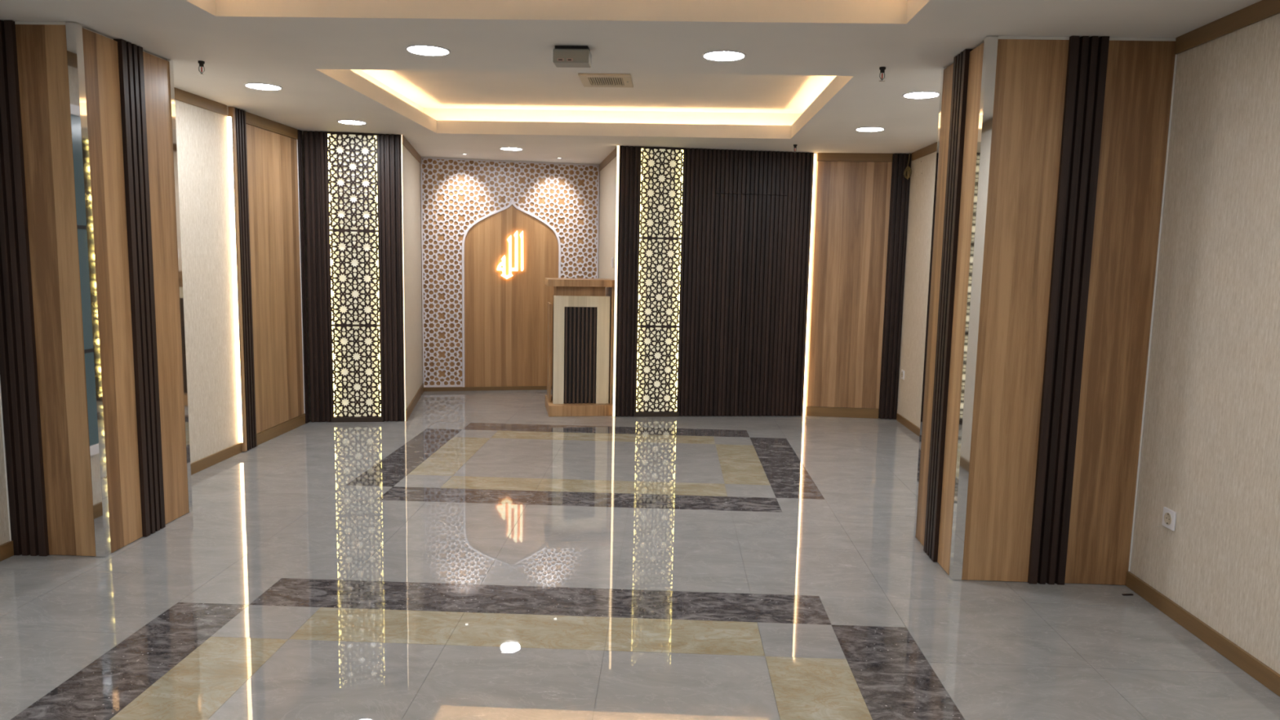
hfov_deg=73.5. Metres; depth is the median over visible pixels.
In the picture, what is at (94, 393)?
column
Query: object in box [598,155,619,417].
wall
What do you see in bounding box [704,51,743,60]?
diffuser
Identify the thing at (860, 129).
diffuser
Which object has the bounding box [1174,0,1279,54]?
trim
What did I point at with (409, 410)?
baseboard
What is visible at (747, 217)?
panel
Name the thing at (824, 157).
trim
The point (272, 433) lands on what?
baseboard
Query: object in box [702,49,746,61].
recessed light
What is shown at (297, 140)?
bead
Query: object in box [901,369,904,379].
wall socket
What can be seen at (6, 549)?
baseboard
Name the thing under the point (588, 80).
ceiling vent
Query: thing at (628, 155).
panel
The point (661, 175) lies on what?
lattice screen
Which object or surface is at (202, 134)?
wall
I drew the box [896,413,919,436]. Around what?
baseboard
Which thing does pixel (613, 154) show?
trim
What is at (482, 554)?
floor
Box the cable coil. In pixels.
[903,152,911,179]
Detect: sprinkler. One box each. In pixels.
[198,60,204,75]
[879,66,885,81]
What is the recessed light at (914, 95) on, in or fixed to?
in the ceiling
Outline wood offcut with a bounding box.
[1121,593,1133,595]
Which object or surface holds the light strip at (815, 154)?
attached to the wall at (816, 164)
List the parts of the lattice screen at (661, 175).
sill, lattice panel, lattice panel, lattice panel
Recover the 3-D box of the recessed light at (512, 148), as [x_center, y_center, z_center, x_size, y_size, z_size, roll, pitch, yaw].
[-1.201,-1.968,8.000,0.216,0.006,0.216,1,7,2]
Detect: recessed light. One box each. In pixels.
[244,82,282,90]
[337,120,366,124]
[404,44,450,56]
[499,146,523,151]
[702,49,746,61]
[854,126,884,131]
[902,91,940,98]
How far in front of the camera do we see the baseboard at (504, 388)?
9.26 m
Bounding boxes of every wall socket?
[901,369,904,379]
[1161,506,1176,530]
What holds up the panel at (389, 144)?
attached to the wall
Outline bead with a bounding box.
[297,139,305,413]
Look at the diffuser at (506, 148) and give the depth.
8.00 m
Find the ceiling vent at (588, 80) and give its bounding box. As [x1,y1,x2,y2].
[577,73,633,87]
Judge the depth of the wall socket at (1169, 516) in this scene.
3.64 m
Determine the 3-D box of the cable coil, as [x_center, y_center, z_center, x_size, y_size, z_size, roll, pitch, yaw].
[2.408,-1.741,7.704,0.046,0.240,0.111,1,7,2]
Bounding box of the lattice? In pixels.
[421,156,599,386]
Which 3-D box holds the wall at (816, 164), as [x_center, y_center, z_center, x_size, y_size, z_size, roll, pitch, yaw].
[2.029,-0.675,7.996,0.927,2.444,0.060,2,7,5]
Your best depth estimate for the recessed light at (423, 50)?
4.17 m
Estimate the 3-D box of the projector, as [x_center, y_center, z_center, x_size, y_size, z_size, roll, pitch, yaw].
[-0.321,-1.442,4.077,0.172,0.079,0.112,2,7,3]
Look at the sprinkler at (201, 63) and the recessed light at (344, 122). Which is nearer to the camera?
the sprinkler at (201, 63)
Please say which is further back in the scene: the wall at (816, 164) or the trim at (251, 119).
the wall at (816, 164)
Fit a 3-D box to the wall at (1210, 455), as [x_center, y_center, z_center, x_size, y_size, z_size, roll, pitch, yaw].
[2.319,-0.033,2.698,0.150,2.444,11.200,1,7,2]
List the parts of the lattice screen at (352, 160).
lattice panel, lattice panel, lattice panel, sill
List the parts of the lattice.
arch moulding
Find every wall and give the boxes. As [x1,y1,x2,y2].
[0,99,311,545]
[400,136,422,422]
[420,156,599,387]
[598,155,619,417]
[804,152,892,415]
[896,13,1279,674]
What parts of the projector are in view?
mount plate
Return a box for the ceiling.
[0,0,1261,164]
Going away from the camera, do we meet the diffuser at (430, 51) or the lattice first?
the diffuser at (430, 51)
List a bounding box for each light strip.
[226,116,244,442]
[400,134,405,421]
[612,145,619,416]
[802,153,816,416]
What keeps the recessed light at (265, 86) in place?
in the ceiling
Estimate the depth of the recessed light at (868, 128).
6.37 m
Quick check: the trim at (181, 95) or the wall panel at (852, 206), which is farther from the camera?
the wall panel at (852, 206)
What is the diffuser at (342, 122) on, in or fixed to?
attached to the recessed light at (344, 122)
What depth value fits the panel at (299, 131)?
7.17 m
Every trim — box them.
[173,87,226,115]
[245,111,297,139]
[401,134,421,164]
[599,146,617,171]
[817,152,893,161]
[911,142,937,160]
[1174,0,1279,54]
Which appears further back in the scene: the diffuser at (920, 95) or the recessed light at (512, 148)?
the recessed light at (512, 148)
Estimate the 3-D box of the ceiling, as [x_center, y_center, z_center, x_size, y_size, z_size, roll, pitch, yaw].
[-0.312,-1.565,3.267,5.800,0.356,12.900,1,7,2]
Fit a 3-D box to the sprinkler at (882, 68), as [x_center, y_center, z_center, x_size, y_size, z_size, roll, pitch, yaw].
[1.230,-1.451,4.353,0.032,0.067,0.032,-1,7,-15]
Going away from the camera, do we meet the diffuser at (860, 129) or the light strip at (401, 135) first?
the diffuser at (860, 129)
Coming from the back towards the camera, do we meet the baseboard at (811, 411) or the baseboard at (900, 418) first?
the baseboard at (811, 411)
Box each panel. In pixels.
[228,106,257,451]
[246,124,304,433]
[297,129,309,422]
[302,130,331,422]
[379,133,404,421]
[615,146,638,416]
[679,147,813,416]
[807,161,892,408]
[878,153,911,419]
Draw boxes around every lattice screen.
[324,131,384,422]
[633,146,686,417]
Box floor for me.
[0,389,1279,719]
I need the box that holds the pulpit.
[544,277,614,416]
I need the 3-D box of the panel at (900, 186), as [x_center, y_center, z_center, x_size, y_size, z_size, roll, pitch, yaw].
[2.353,-0.659,7.916,0.163,2.437,0.038,2,7,5]
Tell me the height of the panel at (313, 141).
2.437 m
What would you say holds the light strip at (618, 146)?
attached to the wall at (607, 189)
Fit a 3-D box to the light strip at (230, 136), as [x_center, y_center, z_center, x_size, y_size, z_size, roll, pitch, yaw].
[-2.864,-0.544,6.076,0.027,2.298,0.019,1,7,2]
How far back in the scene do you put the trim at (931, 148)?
7.32 m
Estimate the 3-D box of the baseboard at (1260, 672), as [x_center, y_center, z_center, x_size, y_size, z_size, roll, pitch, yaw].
[2.132,1.409,0.624,0.014,0.068,6.730,1,7,2]
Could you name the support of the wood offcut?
on the floor
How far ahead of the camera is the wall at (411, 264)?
7.98 m
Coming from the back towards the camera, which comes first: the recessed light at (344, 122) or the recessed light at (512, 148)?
the recessed light at (512, 148)
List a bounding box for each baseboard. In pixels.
[0,540,13,561]
[190,442,241,475]
[256,413,305,445]
[405,383,423,421]
[423,386,551,391]
[805,406,879,418]
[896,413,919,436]
[1125,571,1279,696]
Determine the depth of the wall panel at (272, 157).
6.68 m
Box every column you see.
[0,20,192,556]
[913,35,1177,585]
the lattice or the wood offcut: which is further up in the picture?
the lattice
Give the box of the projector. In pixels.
[552,45,591,67]
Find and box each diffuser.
[245,84,280,89]
[338,120,364,124]
[408,46,448,55]
[501,147,520,150]
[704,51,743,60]
[857,128,883,131]
[904,92,938,97]
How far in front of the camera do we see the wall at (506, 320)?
9.18 m
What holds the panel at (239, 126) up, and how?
attached to the wall at (202, 134)
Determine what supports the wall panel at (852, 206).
attached to the wall at (816, 164)
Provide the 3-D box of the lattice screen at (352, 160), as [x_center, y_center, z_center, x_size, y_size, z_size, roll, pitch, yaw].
[-2.420,-0.679,7.297,0.440,2.441,0.072,0,7,-9]
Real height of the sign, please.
0.520 m
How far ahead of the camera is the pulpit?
7.90 m
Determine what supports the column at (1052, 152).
on the floor
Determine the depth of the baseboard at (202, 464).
5.87 m
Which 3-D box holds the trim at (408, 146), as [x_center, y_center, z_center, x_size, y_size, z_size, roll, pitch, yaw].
[-2.129,-1.958,8.024,0.014,0.070,1.672,0,7,-9]
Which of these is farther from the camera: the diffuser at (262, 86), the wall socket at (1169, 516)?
the diffuser at (262, 86)
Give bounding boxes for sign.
[496,230,523,279]

